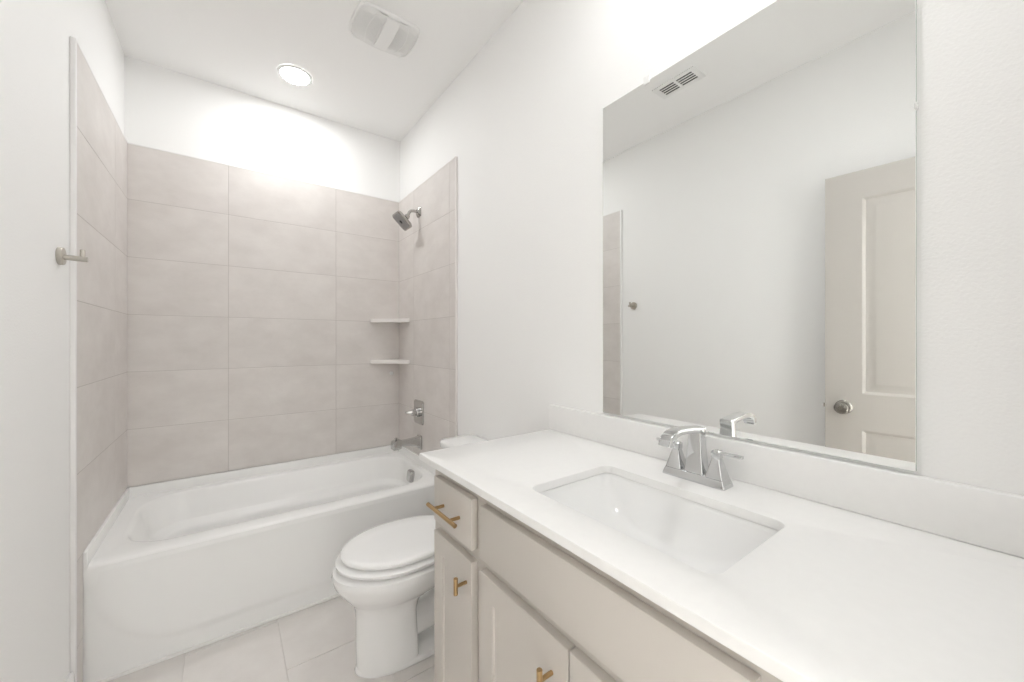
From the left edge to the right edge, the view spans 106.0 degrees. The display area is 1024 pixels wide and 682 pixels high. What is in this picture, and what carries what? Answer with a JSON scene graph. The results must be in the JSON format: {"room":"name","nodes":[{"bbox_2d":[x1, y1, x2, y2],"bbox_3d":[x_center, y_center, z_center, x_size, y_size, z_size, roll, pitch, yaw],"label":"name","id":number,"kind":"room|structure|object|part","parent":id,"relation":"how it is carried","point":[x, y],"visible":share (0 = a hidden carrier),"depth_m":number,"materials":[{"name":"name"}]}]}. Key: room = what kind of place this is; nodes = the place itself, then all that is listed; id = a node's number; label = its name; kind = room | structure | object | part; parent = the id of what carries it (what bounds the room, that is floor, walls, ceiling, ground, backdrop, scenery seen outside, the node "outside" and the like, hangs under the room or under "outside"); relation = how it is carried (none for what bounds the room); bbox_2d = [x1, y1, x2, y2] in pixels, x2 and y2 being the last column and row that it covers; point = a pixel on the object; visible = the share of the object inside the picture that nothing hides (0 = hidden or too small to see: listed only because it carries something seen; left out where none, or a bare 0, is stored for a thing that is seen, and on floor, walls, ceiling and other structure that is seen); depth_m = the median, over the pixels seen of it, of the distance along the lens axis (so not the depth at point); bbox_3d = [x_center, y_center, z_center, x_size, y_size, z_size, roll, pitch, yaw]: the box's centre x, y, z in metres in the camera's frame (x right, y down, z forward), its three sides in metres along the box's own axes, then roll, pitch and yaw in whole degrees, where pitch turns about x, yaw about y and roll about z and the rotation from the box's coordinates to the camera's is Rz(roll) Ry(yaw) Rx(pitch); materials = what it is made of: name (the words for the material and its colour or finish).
{"room":"bathroom","nodes":[
{"label":"bathroom","id":0,"kind":"room"},
{"bbox_2d":[0,0,127,681],"bbox_3d":[-1.170,-0.113,0.796,0.114,2.726,3.113,0,0,-37],"label":"wall","id":1,"kind":"structure","parent":0,"point":[63,142],"depth_m":1.19,"materials":[{"name":"white paint"}]},
{"bbox_2d":[65,672,73,681],"bbox_3d":[-0.877,1.180,0.483,0.012,0.140,2.020,0,0,-37],"label":"baseboard","id":2,"kind":"structure","parent":1,"relation":"attached to","point":[70,678],"depth_m":1.28,"materials":[{"name":"white paint"}]},
{"bbox_2d":[55,247,88,264],"bbox_3d":[-1.397,-0.267,1.228,0.065,0.055,0.055,0,0,-37],"label":"robe hook","id":3,"kind":"object","parent":1,"relation":"attached to","point":[61,257],"visible":1,"depth_m":1.22,"materials":[{"name":"silver metal"}]},
{"bbox_3d":[-1.739,0.112,1.648,0.014,2.276,0.867,0,0,-37],"label":"edge trim","id":4,"kind":"part","parent":1,"relation":"part of","materials":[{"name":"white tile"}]},
{"bbox_3d":[-1.742,0.115,1.651,0.013,2.270,0.858,0,0,-37],"label":"tile panel","id":5,"kind":"part","parent":1,"relation":"part of","materials":[{"name":"grey tile"}]},
{"bbox_2d":[124,55,399,487],"bbox_3d":[-1.443,-0.113,2.462,1.459,2.726,0.113,0,0,-37],"label":"wall","id":6,"kind":"structure","parent":0,"point":[263,235],"depth_m":2.30,"materials":[{"name":"beige tile"}]},
{"bbox_3d":[-1.413,-1.023,2.422,1.434,0.006,0.013,0,0,-37],"label":"edge trim","id":7,"kind":"part","parent":6,"relation":"part of","materials":[{"name":"white tile"}]},
{"bbox_2d":[370,359,409,363],"bbox_3d":[-0.855,0.146,2.698,0.207,0.024,0.207,0,0,-37],"label":"corner shelf","id":8,"kind":"object","parent":6,"relation":"attached to","point":[389,361],"visible":1,"depth_m":2.68,"materials":[{"name":"white stone"}]},
{"bbox_2d":[370,318,409,322],"bbox_3d":[-0.855,-0.144,2.698,0.207,0.024,0.207,0,0,-37],"label":"corner shelf","id":9,"kind":"object","parent":6,"relation":"attached to","point":[404,319],"visible":1,"depth_m":2.69,"materials":[{"name":"white stone"}]},
{"bbox_2d":[108,596,433,681],"bbox_3d":[-0.159,1.290,0.718,2.600,0.080,4.443,0,0,-37],"label":"floor","id":10,"kind":"structure","parent":0,"point":[316,643],"depth_m":1.52,"materials":[{"name":"tile"}]},
{"bbox_2d":[83,445,435,681],"bbox_3d":[-1.182,1.003,2.110,1.453,0.493,0.763,0,0,-37],"label":"bathtub","id":11,"kind":"object","parent":10,"relation":"on","point":[175,568],"visible":0.73,"depth_m":1.73,"materials":[{"name":"white ceramic"}]},
{"bbox_2d":[331,435,488,677],"bbox_3d":[-0.364,0.866,1.617,0.722,0.767,0.462,0,0,-37],"label":"toilet","id":12,"kind":"object","parent":10,"relation":"on","point":[385,571],"visible":0.47,"depth_m":1.44,"materials":[{"name":"white ceramic"}]},
{"bbox_3d":[-0.452,0.837,1.552,0.478,0.029,0.364,0,0,-37],"label":"seat","id":13,"kind":"part","parent":12,"relation":"part of","materials":[{"name":"white plastic"}]},
{"bbox_3d":[-0.441,0.806,1.560,0.472,0.032,0.344,0,0,-37],"label":"lid","id":14,"kind":"part","parent":12,"relation":"part of","materials":[{"name":"white plastic"}]},
{"bbox_3d":[-0.153,0.502,1.773,0.197,0.040,0.462,0,0,-37],"label":"tank lid","id":15,"kind":"part","parent":12,"relation":"part of","materials":[{"name":"white ceramic"}]},
{"bbox_2d":[426,470,782,681],"bbox_3d":[0.305,0.808,0.845,0.572,0.883,1.205,0,0,-37],"label":"vanity cabinet","id":16,"kind":"object","parent":10,"relation":"on","point":[512,604],"visible":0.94,"depth_m":0.78,"materials":[{"name":"grey paint"}]},
{"bbox_3d":[-0.183,0.471,1.056,0.038,0.012,0.166,0,0,-37],"label":"drawer pull","id":17,"kind":"part","parent":16,"relation":"part of","materials":[{"name":"gold metal"}]},
{"bbox_3d":[-0.160,0.469,1.073,0.020,0.130,0.218,0,0,-37],"label":"drawer","id":18,"kind":"part","parent":16,"relation":"part of","materials":[{"name":"grey paint"}]},
{"bbox_3d":[-0.160,0.844,1.073,0.020,0.562,0.218,0,0,-37],"label":"cabinet door","id":19,"kind":"part","parent":16,"relation":"part of","materials":[{"name":"grey paint"}]},
{"bbox_3d":[-0.133,0.625,0.989,0.037,0.042,0.012,0,0,-37],"label":"door knob","id":20,"kind":"part","parent":16,"relation":"part of","materials":[{"name":"gold metal"}]},
{"bbox_3d":[0.019,0.844,0.831,0.020,0.562,0.305,0,0,-37],"label":"cabinet door","id":21,"kind":"part","parent":16,"relation":"part of","materials":[{"name":"grey paint"}]},
{"bbox_3d":[0.061,0.633,0.726,0.037,0.042,0.012,0,0,-37],"label":"door knob","id":22,"kind":"part","parent":16,"relation":"part of","materials":[{"name":"gold metal"}]},
{"bbox_3d":[0.203,0.844,0.583,0.020,0.562,0.305,0,0,-37],"label":"cabinet door","id":23,"kind":"part","parent":16,"relation":"part of","materials":[{"name":"grey paint"}]},
{"bbox_2d":[419,429,1023,681],"bbox_3d":[0.307,0.355,0.856,0.557,0.020,1.246,0,0,-37],"label":"countertop","id":24,"kind":"structure","parent":16,"relation":"on","point":[836,594],"depth_m":0.57,"materials":[{"name":"white stone"}]},
{"bbox_2d":[539,473,778,573],"bbox_3d":[0.282,0.426,0.822,0.321,0.119,0.473,0,0,-37],"label":"sink","id":25,"kind":"object","parent":24,"relation":"in","point":[707,539],"visible":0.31,"depth_m":0.91,"materials":[{"name":"white ceramic"}]},
{"bbox_2d":[656,425,743,490],"bbox_3d":[0.412,0.276,0.928,0.168,0.138,0.216,0,0,-37],"label":"faucet","id":26,"kind":"object","parent":24,"relation":"on","point":[695,468],"visible":1,"depth_m":0.94,"materials":[{"name":"silver metal"}]},
{"bbox_3d":[0.430,0.293,1.004,0.041,0.064,0.041,0,0,-37],"label":"handle","id":27,"kind":"part","parent":26,"relation":"part of","materials":[{"name":"silver metal"}]},
{"bbox_3d":[0.412,0.266,0.927,0.166,0.119,0.049,0,0,-37],"label":"spout","id":28,"kind":"part","parent":26,"relation":"part of","materials":[{"name":"silver metal"}]},
{"bbox_3d":[0.460,0.335,0.963,0.050,0.020,0.156,0,0,-37],"label":"plate","id":29,"kind":"part","parent":26,"relation":"part of","materials":[{"name":"silver metal"}]},
{"bbox_3d":[0.490,0.293,0.922,0.041,0.064,0.041,0,0,-37],"label":"handle","id":30,"kind":"part","parent":26,"relation":"part of","materials":[{"name":"silver metal"}]},
{"bbox_3d":[0.504,0.266,0.903,0.016,0.006,0.067,0,0,-37],"label":"lever","id":31,"kind":"part","parent":26,"relation":"part of","materials":[{"name":"silver metal"}]},
{"bbox_2d":[105,0,523,141],"bbox_3d":[-0.159,-1.526,0.718,2.600,0.100,4.443,0,0,-37],"label":"ceiling","id":32,"kind":"structure","parent":0,"point":[238,45],"depth_m":1.95,"materials":[{"name":"white paint"}]},
{"bbox_2d":[276,64,312,85],"bbox_3d":[-1.206,-1.472,2.143,0.176,0.007,0.176,0,0,-37],"label":"recessed light","id":33,"kind":"object","parent":32,"relation":"in","point":[292,74],"visible":1,"depth_m":2.14,"materials":[{"name":"white plastic"}]},
{"bbox_2d":[349,1,419,57],"bbox_3d":[-0.604,-1.464,1.833,0.296,0.035,0.232,0,0,-37],"label":"exhaust fan","id":34,"kind":"object","parent":32,"relation":"attached to","point":[392,34],"visible":1,"depth_m":1.81,"materials":[{"name":"white plastic"}]},
{"bbox_2d":[399,0,1023,495],"bbox_3d":[0.071,-0.113,1.716,0.113,2.726,3.113,0,0,-37],"label":"wall","id":35,"kind":"structure","parent":0,"point":[501,264],"depth_m":1.38,"materials":[{"name":"white paint"}]},
{"bbox_2d":[391,434,421,450],"bbox_3d":[-0.677,0.659,2.473,0.189,0.096,0.060,0,0,-37],"label":"tub spout","id":36,"kind":"object","parent":35,"relation":"attached to","point":[416,441],"visible":1,"depth_m":2.46,"materials":[{"name":"grey metal"}]},
{"bbox_3d":[-0.656,0.662,2.488,0.138,0.090,0.060,0,0,-37],"label":"spout","id":37,"kind":"part","parent":36,"relation":"part of","materials":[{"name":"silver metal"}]},
{"bbox_2d":[392,207,420,230],"bbox_3d":[-0.677,-0.800,2.493,0.166,0.156,0.120,0,0,-37],"label":"shower","id":38,"kind":"object","parent":35,"relation":"attached to","point":[399,217],"visible":1,"depth_m":2.47,"materials":[{"name":"grey metal"}]},
{"bbox_3d":[-0.650,-0.829,2.513,0.080,0.059,0.019,0,0,-37],"label":"shower arm","id":39,"kind":"part","parent":38,"relation":"part of","materials":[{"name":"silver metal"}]},
{"bbox_2d":[405,399,423,424],"bbox_3d":[-0.646,0.468,2.514,0.092,0.156,0.144,0,0,-37],"label":"shower valve","id":40,"kind":"object","parent":35,"relation":"attached to","point":[417,412],"visible":1,"depth_m":2.50,"materials":[{"name":"grey metal"}]},
{"bbox_3d":[-0.614,0.468,2.538,0.010,0.156,0.144,0,0,-37],"label":"plate","id":41,"kind":"part","parent":40,"relation":"part of","materials":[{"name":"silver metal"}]},
{"bbox_3d":[-0.572,0.115,2.502,0.012,2.270,0.884,0,0,-37],"label":"tile panel","id":42,"kind":"part","parent":35,"relation":"part of","materials":[{"name":"grey tile"}]},
{"bbox_3d":[-0.572,0.112,2.500,0.013,2.276,0.888,0,0,-37],"label":"edge trim","id":43,"kind":"part","parent":35,"relation":"part of","materials":[{"name":"white tile"}]},
{"bbox_2d":[603,0,918,471],"bbox_3d":[0.530,-0.282,1.012,0.014,1.048,0.745,0,0,-37],"label":"wall mirror","id":44,"kind":"object","parent":35,"relation":"attached to","point":[760,188],"visible":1,"depth_m":0.89,"materials":[{"name":"clear glass"}]},
{"bbox_2d":[549,404,1023,557],"bbox_3d":[0.523,0.297,1.016,0.020,0.096,1.246,0,0,-37],"label":"backsplash","id":45,"kind":"structure","parent":35,"relation":"attached to","point":[991,519],"depth_m":0.78,"materials":[{"name":"white stone"}]}
]}

